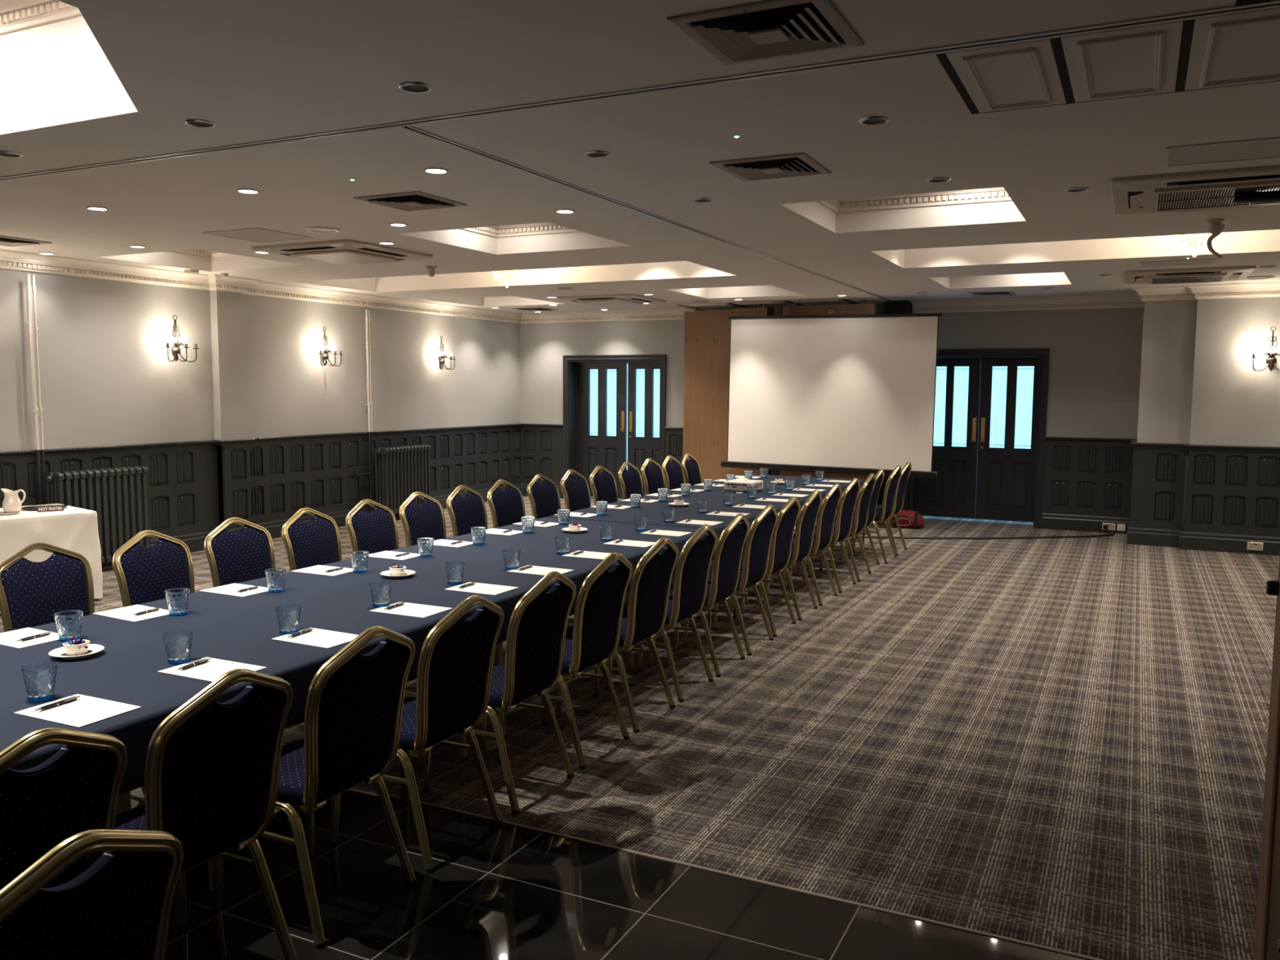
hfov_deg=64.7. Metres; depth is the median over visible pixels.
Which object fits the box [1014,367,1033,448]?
glass pane
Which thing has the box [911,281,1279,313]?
trim
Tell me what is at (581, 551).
pen
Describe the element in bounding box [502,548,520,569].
tumbler
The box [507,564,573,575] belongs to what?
paper sheet
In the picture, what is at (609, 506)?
paper sheet
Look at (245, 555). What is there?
banquet chair
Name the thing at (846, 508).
banquet chair
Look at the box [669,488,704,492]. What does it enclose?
paper sheet
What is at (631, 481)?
banquet chair
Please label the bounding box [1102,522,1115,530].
wall socket
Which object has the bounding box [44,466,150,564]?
radiator
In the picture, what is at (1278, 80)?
trim
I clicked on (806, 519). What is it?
banquet chair
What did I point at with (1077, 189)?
recessed light
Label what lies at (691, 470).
banquet chair
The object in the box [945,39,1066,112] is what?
ceiling panel
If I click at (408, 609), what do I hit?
paper sheet
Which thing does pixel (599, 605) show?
banquet chair
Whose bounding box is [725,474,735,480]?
tumbler
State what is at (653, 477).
banquet chair
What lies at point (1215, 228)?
cable
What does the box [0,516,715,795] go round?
tablecloth
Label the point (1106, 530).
cable
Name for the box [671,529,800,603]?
folding table
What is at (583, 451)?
door
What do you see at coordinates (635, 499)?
tumbler
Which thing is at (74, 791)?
banquet chair
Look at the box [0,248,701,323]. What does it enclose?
trim
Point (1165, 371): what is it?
wall
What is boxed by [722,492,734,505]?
tumbler
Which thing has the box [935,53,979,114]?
trim
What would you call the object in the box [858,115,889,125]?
recessed light
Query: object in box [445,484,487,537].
banquet chair
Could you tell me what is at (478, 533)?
tumbler
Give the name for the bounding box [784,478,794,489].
tumbler
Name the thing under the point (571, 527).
ramekin
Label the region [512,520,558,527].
paper sheet
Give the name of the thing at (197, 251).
trim
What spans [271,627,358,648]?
paper sheet
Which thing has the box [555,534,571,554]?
tumbler
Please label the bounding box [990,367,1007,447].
glass pane
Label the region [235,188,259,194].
recessed light
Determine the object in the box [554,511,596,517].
paper sheet
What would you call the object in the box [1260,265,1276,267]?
recessed light
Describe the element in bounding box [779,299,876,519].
partition panel
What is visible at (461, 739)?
folding table
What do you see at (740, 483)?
projector
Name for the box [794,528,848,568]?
folding table
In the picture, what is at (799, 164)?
ceiling vent
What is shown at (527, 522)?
tumbler
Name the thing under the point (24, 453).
trim
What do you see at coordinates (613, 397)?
window pane
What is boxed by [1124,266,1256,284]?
air conditioner
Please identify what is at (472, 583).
pen
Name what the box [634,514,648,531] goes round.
tumbler
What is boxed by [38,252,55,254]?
recessed light
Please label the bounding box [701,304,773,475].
partition panel
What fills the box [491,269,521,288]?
chandelier
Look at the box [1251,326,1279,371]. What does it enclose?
wall lamp
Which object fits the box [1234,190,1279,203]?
vent
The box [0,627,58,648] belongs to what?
paper sheet
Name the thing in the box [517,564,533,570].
pen
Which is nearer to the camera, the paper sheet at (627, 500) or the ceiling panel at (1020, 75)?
the ceiling panel at (1020, 75)
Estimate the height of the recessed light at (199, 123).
0.010 m
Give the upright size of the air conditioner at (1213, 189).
0.056 m
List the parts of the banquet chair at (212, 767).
leg, seat, seat rail, frame, leg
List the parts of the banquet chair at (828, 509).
leg, leg, seat, leg, frame, leg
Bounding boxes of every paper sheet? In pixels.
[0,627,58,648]
[13,693,141,727]
[92,604,168,622]
[157,657,266,681]
[199,582,268,596]
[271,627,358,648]
[290,564,353,576]
[368,551,419,559]
[369,601,452,617]
[433,539,472,547]
[444,582,519,595]
[485,528,522,535]
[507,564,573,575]
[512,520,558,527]
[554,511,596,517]
[561,550,609,559]
[591,504,631,509]
[604,539,656,546]
[622,498,658,502]
[640,529,692,536]
[645,493,681,497]
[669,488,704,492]
[675,519,723,525]
[696,483,724,486]
[706,511,749,516]
[732,504,765,508]
[734,475,760,478]
[755,497,788,502]
[772,493,808,497]
[792,488,824,491]
[806,484,833,487]
[820,480,851,482]
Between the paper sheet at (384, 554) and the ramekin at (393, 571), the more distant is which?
the paper sheet at (384, 554)
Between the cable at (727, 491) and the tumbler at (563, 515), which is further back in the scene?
the cable at (727, 491)
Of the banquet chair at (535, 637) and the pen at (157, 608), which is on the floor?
the banquet chair at (535, 637)
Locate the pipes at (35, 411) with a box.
[25,274,46,505]
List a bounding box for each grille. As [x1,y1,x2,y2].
[311,228,335,231]
[1248,276,1270,278]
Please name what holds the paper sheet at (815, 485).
on the tablecloth at (654, 510)
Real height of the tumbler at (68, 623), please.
0.106 m
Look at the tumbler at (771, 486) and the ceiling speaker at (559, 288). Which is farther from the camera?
the ceiling speaker at (559, 288)
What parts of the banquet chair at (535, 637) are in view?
leg, leg, leg, seat rail, seat, frame, leg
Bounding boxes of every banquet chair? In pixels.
[0,542,94,632]
[0,727,127,889]
[0,829,183,959]
[111,529,195,607]
[114,668,297,959]
[203,516,275,587]
[211,626,416,948]
[280,507,342,572]
[328,595,503,872]
[345,498,399,554]
[399,491,446,546]
[422,571,576,814]
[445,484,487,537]
[486,479,525,528]
[495,551,632,769]
[526,474,560,519]
[555,537,679,733]
[560,469,591,511]
[589,465,617,506]
[604,524,717,702]
[617,462,643,499]
[640,457,665,494]
[646,513,749,677]
[662,455,684,490]
[681,453,701,485]
[682,504,777,655]
[711,496,800,636]
[740,489,822,620]
[765,483,842,605]
[786,477,860,593]
[807,472,875,582]
[823,468,884,564]
[839,465,902,564]
[853,462,911,555]
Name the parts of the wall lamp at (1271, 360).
arm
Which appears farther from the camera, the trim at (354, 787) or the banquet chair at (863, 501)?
the banquet chair at (863, 501)
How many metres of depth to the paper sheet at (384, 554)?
5.95 m
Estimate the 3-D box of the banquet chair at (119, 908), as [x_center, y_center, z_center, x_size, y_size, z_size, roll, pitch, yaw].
[-1.198,1.086,1.893,0.550,0.976,0.474,3,6,25]
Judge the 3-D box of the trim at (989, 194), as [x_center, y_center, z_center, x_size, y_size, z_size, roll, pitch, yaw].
[1.735,-1.943,6.512,1.310,0.145,1.280,3,6,26]
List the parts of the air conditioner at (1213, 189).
grille frame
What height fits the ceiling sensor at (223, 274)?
0.030 m
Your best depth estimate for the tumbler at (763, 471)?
11.24 m
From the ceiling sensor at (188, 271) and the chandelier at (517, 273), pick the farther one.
the chandelier at (517, 273)
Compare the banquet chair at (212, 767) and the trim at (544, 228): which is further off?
the trim at (544, 228)
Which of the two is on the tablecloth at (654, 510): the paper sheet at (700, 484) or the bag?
the paper sheet at (700, 484)
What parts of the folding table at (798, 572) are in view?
leg, leg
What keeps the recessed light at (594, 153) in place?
in the ceiling
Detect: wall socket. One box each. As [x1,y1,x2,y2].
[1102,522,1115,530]
[1116,524,1125,531]
[1246,542,1263,551]
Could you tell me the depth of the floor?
4.39 m
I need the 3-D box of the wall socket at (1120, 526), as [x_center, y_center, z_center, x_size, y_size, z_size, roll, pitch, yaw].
[5.884,0.580,12.354,0.090,0.086,0.012,3,6,26]
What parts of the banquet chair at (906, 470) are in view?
leg, leg, seat, leg, leg, frame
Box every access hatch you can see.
[203,227,313,243]
[1139,257,1217,266]
[1164,137,1279,167]
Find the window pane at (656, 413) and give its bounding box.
[653,369,659,436]
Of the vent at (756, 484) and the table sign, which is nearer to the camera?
the table sign
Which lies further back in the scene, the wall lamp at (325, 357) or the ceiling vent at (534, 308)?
the ceiling vent at (534, 308)
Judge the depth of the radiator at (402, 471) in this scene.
13.11 m
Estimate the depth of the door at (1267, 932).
1.59 m
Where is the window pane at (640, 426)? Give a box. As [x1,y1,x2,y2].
[636,369,644,435]
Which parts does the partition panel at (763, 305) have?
edge frame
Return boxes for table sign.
[36,505,63,512]
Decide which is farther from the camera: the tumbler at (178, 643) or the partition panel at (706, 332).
the partition panel at (706, 332)
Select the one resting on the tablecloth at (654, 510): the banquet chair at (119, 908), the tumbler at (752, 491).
the tumbler at (752, 491)
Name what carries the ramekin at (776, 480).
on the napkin
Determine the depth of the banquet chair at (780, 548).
7.25 m
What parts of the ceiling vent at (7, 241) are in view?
plate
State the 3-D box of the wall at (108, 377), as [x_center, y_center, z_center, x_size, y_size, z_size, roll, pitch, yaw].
[-5.630,-0.883,8.665,0.300,3.600,16.650,3,6,26]
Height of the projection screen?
2.821 m
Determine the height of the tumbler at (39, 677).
0.106 m
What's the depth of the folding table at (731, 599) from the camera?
7.90 m
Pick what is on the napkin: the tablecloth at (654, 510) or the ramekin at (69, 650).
the ramekin at (69, 650)
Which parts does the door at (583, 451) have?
push plate, push plate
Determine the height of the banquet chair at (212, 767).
0.976 m
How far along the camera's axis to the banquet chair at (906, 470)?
10.77 m
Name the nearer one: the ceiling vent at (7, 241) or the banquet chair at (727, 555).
the banquet chair at (727, 555)
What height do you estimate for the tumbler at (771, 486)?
0.106 m
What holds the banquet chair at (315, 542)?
on the floor
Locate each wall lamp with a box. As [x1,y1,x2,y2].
[164,315,199,362]
[318,326,342,366]
[437,335,456,369]
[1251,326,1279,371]
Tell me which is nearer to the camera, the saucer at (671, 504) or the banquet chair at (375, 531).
the banquet chair at (375, 531)
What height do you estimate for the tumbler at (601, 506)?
0.106 m
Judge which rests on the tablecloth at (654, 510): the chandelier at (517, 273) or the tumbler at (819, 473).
the tumbler at (819, 473)
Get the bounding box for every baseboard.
[101,483,563,568]
[1041,512,1279,555]
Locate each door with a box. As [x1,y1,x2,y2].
[562,354,666,498]
[905,348,1049,528]
[1253,553,1279,959]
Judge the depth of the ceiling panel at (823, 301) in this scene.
13.30 m
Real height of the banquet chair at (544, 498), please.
0.976 m
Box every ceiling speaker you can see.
[305,226,339,233]
[556,287,572,289]
[692,300,708,302]
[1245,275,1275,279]
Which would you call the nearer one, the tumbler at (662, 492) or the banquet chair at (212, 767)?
the banquet chair at (212, 767)
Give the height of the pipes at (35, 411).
2.560 m
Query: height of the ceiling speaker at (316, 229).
0.012 m
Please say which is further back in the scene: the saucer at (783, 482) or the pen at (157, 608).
the saucer at (783, 482)
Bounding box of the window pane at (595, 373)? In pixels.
[591,369,598,435]
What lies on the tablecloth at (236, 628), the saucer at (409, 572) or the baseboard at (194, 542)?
the saucer at (409, 572)
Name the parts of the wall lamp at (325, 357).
arm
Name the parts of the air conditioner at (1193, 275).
grille frame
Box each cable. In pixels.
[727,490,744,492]
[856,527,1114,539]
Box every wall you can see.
[0,267,519,524]
[520,297,1279,530]
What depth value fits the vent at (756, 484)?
9.76 m
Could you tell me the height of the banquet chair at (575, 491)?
0.976 m
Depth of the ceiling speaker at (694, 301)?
13.30 m
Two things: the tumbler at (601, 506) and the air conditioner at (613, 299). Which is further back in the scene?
the air conditioner at (613, 299)
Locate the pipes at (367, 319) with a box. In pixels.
[356,309,373,511]
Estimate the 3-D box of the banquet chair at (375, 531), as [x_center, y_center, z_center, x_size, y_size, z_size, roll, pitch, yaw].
[-1.647,0.627,6.836,0.550,0.976,0.474,3,6,26]
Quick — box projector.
[724,477,763,491]
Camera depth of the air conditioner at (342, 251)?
8.32 m
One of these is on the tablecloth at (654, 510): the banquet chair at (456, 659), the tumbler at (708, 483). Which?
the tumbler at (708, 483)
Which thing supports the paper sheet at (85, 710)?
on the tablecloth at (236, 628)
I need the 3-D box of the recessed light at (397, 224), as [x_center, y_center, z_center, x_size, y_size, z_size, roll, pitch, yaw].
[-1.700,-1.795,7.105,0.129,0.010,0.129,3,6,26]
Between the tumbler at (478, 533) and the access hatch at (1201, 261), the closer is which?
the tumbler at (478, 533)
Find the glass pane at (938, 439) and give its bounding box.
[933,367,946,444]
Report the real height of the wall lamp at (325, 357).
0.473 m
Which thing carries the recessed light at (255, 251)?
in the ceiling
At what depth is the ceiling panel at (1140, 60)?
3.47 m
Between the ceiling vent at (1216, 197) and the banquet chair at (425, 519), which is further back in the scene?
the banquet chair at (425, 519)
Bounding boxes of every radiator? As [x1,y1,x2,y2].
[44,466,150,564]
[373,444,431,514]
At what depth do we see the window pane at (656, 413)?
15.39 m
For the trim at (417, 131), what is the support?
attached to the ceiling
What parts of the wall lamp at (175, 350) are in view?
bulb, arm, arm, arm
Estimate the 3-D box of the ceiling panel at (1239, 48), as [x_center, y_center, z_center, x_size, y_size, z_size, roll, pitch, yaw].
[2.053,-1.423,3.354,0.403,0.019,0.815,3,6,26]
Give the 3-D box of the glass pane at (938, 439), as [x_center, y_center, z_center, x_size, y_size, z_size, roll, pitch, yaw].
[4.006,-0.988,13.545,0.182,1.044,0.021,3,6,26]
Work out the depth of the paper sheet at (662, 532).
6.94 m
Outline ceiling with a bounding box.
[0,0,1279,313]
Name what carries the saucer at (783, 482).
on the tablecloth at (654, 510)
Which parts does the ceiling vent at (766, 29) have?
plate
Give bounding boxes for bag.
[882,509,924,528]
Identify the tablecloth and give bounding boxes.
[0,503,102,613]
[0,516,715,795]
[547,474,865,548]
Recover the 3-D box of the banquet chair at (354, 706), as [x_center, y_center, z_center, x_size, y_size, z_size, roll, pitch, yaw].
[-1.086,0.947,3.408,0.550,0.976,0.474,3,6,26]
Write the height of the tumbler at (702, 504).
0.106 m
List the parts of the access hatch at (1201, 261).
door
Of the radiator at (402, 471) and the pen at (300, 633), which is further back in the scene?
the radiator at (402, 471)
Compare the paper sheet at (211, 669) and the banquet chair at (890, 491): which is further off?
the banquet chair at (890, 491)
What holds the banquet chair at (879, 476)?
on the floor
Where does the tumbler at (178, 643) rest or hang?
on the tablecloth at (236, 628)
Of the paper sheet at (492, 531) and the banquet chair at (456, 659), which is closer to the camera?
the banquet chair at (456, 659)
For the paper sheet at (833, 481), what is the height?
0.002 m
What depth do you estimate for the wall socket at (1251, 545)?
10.85 m
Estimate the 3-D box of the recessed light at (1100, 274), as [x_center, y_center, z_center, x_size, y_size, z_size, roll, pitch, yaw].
[4.567,-2.017,9.928,0.129,0.010,0.129,3,6,26]
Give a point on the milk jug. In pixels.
(11, 503)
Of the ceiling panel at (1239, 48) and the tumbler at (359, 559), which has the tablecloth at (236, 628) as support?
the tumbler at (359, 559)
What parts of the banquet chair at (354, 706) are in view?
leg, leg, leg, seat rail, seat, frame, leg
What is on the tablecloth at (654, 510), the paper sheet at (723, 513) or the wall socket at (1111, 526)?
the paper sheet at (723, 513)
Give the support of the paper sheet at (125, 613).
on the tablecloth at (236, 628)
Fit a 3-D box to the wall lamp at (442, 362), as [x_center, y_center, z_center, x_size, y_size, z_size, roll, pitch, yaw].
[-2.719,-1.786,14.174,0.219,0.473,0.374,1,5,3]
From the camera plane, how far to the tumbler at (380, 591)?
4.56 m
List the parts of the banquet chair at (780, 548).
leg, leg, seat, leg, frame, leg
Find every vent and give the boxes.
[0,235,52,246]
[353,191,468,211]
[511,306,558,311]
[666,0,864,65]
[709,152,831,181]
[754,482,761,488]
[967,290,1016,297]
[1151,275,1222,284]
[1157,184,1279,211]
[1234,190,1279,203]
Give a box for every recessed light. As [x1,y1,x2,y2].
[0,150,23,158]
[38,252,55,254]
[85,205,108,210]
[128,244,146,248]
[184,119,217,128]
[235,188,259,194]
[253,250,268,253]
[377,241,395,244]
[389,222,407,226]
[398,81,432,93]
[423,167,448,173]
[555,208,574,213]
[584,150,610,158]
[692,197,713,203]
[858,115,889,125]
[926,177,951,183]
[1065,186,1088,192]
[1097,273,1111,275]
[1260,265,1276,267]
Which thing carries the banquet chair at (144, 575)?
on the floor
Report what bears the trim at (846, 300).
attached to the wall at (1165, 371)
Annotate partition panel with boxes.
[683,303,770,484]
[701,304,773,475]
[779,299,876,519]
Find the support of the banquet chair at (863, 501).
on the floor
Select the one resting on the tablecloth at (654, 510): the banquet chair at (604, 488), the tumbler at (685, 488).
the tumbler at (685, 488)
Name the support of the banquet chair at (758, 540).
on the floor
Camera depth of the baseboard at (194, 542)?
11.62 m
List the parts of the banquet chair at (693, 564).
leg, leg, seat, leg, seat rail, frame, leg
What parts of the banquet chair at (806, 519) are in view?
leg, leg, leg, seat, frame, leg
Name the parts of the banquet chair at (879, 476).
seat, leg, leg, frame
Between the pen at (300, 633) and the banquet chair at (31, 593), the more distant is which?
the banquet chair at (31, 593)
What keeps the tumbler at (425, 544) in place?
on the tablecloth at (236, 628)
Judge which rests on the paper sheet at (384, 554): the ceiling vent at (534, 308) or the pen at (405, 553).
the pen at (405, 553)
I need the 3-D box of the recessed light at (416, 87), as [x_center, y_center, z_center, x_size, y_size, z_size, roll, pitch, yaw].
[-0.853,-1.489,3.837,0.129,0.010,0.129,3,6,26]
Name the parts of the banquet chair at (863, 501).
leg, leg, seat, leg, leg, frame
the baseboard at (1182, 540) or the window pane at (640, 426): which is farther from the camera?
the window pane at (640, 426)
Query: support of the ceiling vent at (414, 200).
in the ceiling
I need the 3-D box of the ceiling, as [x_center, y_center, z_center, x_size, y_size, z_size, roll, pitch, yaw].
[0.186,-1.950,5.694,12.850,0.580,16.650,3,6,26]
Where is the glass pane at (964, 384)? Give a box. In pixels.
[952,367,968,445]
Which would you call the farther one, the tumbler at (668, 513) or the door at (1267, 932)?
the tumbler at (668, 513)
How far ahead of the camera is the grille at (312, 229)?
7.37 m
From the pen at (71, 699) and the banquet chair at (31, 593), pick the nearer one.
the pen at (71, 699)
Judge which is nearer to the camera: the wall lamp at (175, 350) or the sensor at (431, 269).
the sensor at (431, 269)
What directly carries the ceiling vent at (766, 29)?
in the ceiling
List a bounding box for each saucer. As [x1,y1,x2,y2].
[48,644,104,659]
[380,569,415,578]
[561,527,587,533]
[668,502,689,506]
[770,480,784,484]
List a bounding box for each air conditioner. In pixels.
[251,239,432,264]
[555,293,666,305]
[1109,164,1279,214]
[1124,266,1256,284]
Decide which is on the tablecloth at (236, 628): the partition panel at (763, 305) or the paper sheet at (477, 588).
the paper sheet at (477, 588)
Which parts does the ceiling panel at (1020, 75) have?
moulding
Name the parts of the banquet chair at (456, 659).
leg, leg, leg, seat rail, seat, frame, leg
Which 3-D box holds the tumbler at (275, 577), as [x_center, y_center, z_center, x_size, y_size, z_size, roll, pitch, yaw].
[-1.765,0.487,4.901,0.099,0.106,0.099,2,6,19]
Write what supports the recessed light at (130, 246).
in the ceiling
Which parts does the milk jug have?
handle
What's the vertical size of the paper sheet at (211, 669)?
0.002 m
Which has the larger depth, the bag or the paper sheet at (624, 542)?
the bag
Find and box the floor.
[0,496,1279,959]
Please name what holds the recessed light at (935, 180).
in the ceiling
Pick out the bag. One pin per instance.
(911, 519)
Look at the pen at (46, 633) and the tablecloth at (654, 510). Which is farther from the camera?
the tablecloth at (654, 510)
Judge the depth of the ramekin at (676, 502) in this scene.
8.48 m
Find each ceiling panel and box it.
[681,302,742,308]
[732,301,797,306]
[791,299,851,305]
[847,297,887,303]
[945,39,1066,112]
[1060,20,1183,102]
[1184,7,1279,90]
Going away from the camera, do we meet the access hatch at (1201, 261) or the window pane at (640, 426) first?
the access hatch at (1201, 261)
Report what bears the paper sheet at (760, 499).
on the tablecloth at (654, 510)
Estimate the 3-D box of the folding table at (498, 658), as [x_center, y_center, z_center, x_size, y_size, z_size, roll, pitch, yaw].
[-0.877,0.831,5.931,1.360,0.738,1.750,3,6,26]
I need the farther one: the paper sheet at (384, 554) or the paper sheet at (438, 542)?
the paper sheet at (438, 542)
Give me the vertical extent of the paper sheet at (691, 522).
0.002 m
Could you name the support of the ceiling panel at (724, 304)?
attached to the ceiling
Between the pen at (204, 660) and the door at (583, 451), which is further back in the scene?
the door at (583, 451)
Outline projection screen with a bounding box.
[720,305,941,481]
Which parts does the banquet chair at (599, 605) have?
leg, leg, leg, seat rail, seat, frame, leg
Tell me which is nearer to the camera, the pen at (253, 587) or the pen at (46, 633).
the pen at (46, 633)
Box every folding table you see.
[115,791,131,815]
[207,733,467,890]
[405,591,633,735]
[568,518,733,642]
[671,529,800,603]
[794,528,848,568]
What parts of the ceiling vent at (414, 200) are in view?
plate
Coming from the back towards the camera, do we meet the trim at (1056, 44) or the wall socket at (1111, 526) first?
the wall socket at (1111, 526)
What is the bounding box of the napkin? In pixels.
[60,649,93,656]
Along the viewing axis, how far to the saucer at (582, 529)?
6.93 m
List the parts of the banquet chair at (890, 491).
leg, leg, seat, leg, leg, frame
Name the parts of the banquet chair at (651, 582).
leg, leg, seat, leg, seat rail, frame, leg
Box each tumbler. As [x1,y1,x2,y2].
[21,662,57,701]
[53,609,83,641]
[162,629,192,663]
[164,587,190,615]
[265,568,286,592]
[275,604,301,634]
[350,551,368,573]
[368,580,391,607]
[417,537,434,557]
[444,560,464,584]
[470,526,486,544]
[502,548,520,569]
[520,515,535,533]
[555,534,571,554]
[556,509,570,524]
[595,501,608,515]
[599,523,613,541]
[629,493,641,507]
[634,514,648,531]
[657,488,668,501]
[662,506,675,522]
[680,484,691,496]
[696,498,708,512]
[702,479,713,490]
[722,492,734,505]
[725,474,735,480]
[743,471,753,479]
[746,486,757,498]
[760,467,768,477]
[765,482,776,494]
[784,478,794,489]
[801,474,810,484]
[815,470,824,480]
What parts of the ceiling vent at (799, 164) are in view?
plate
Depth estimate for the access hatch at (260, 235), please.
7.66 m
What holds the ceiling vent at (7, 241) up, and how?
in the ceiling
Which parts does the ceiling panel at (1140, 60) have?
moulding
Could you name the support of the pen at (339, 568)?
on the paper sheet at (318, 569)
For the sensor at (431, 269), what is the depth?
9.62 m
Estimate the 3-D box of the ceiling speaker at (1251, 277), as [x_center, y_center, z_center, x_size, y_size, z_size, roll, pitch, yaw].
[6.180,-2.020,10.082,0.260,0.012,0.260,3,6,26]
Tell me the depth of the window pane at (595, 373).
15.85 m
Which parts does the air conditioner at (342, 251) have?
intake panel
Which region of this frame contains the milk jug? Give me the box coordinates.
[0,488,26,512]
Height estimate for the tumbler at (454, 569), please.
0.106 m
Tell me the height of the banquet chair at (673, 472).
0.976 m
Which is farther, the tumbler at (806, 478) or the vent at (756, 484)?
the tumbler at (806, 478)
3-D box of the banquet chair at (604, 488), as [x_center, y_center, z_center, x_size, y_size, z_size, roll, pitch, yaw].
[-0.181,0.355,9.891,0.550,0.976,0.474,3,6,26]
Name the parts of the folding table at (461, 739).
leg, leg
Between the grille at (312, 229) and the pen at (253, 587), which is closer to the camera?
the pen at (253, 587)
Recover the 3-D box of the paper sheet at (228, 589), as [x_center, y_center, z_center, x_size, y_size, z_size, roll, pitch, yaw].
[-1.959,0.536,4.931,0.297,0.002,0.210,3,6,27]
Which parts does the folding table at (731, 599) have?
leg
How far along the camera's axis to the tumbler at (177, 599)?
4.37 m
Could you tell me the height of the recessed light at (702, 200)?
0.010 m
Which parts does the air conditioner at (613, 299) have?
intake panel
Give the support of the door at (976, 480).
in the wall at (1165, 371)
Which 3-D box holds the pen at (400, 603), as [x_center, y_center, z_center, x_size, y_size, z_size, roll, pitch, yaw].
[-1.107,0.568,4.556,0.015,0.013,0.158,2,6,22]
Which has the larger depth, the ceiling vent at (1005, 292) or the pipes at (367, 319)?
the pipes at (367, 319)
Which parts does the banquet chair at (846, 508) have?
leg, leg, seat, leg, frame, leg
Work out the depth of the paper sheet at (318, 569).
5.46 m
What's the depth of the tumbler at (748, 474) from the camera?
10.78 m
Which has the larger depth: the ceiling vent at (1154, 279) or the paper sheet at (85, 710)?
the ceiling vent at (1154, 279)
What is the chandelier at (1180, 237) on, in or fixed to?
hanging from the ceiling
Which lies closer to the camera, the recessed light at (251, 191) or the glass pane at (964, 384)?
the recessed light at (251, 191)
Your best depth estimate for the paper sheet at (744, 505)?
8.49 m
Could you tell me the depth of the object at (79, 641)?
3.72 m
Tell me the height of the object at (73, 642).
0.019 m
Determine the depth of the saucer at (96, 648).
3.71 m
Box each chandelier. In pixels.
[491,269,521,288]
[1172,233,1217,257]
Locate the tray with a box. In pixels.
[21,504,67,510]
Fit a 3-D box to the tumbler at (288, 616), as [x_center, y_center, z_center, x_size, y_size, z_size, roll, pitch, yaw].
[-1.418,0.565,4.081,0.099,0.106,0.099,-1,6,-18]
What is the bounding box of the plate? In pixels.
[0,511,19,515]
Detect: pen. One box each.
[15,631,53,641]
[34,695,80,711]
[131,607,160,615]
[177,657,210,670]
[235,586,259,592]
[287,627,313,637]
[324,567,344,572]
[383,601,404,609]
[393,552,410,556]
[448,540,463,544]
[457,582,475,588]
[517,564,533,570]
[572,550,584,555]
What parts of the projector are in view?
port plate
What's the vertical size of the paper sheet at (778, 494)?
0.002 m
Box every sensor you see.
[184,269,199,273]
[220,272,228,276]
[426,266,436,276]
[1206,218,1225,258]
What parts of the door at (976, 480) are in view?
push plate, push plate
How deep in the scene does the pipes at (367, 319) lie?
12.84 m
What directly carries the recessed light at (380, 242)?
in the ceiling
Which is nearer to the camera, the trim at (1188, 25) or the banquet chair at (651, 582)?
the trim at (1188, 25)
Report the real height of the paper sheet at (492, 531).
0.002 m
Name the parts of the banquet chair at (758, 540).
leg, leg, seat, leg, frame, leg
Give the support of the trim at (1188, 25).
attached to the ceiling
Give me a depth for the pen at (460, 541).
6.41 m
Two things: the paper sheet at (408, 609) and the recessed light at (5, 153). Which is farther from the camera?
the recessed light at (5, 153)
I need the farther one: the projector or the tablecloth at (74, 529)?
the projector
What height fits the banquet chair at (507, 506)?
0.976 m
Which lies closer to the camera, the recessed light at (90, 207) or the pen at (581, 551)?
the pen at (581, 551)
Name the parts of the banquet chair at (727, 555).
leg, leg, seat, leg, frame, leg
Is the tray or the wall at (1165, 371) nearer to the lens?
the tray
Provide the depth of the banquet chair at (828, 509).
8.26 m
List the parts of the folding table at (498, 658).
leg, leg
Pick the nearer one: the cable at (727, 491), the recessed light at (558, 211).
the recessed light at (558, 211)
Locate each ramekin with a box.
[62,639,89,655]
[389,565,406,575]
[568,524,581,530]
[674,499,684,504]
[774,478,782,482]
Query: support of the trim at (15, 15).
attached to the ceiling
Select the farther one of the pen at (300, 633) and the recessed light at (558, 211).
the recessed light at (558, 211)
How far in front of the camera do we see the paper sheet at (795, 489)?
9.92 m
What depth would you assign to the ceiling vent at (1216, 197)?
5.71 m
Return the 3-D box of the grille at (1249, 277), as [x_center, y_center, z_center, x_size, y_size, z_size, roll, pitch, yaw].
[6.180,-2.019,10.082,0.192,0.004,0.192,3,6,26]
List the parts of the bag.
handle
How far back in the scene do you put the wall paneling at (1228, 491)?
11.40 m
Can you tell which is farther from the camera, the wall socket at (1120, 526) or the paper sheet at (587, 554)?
the wall socket at (1120, 526)
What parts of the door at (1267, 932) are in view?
latch knob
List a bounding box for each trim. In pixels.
[0,0,82,35]
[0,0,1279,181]
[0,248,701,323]
[0,423,1279,458]
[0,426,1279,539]
[173,248,235,257]
[352,786,1103,959]
[400,125,893,301]
[461,222,580,237]
[817,186,1011,213]
[842,298,857,303]
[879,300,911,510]
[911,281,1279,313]
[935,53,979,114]
[972,80,1279,114]
[1049,37,1075,103]
[1174,18,1195,92]
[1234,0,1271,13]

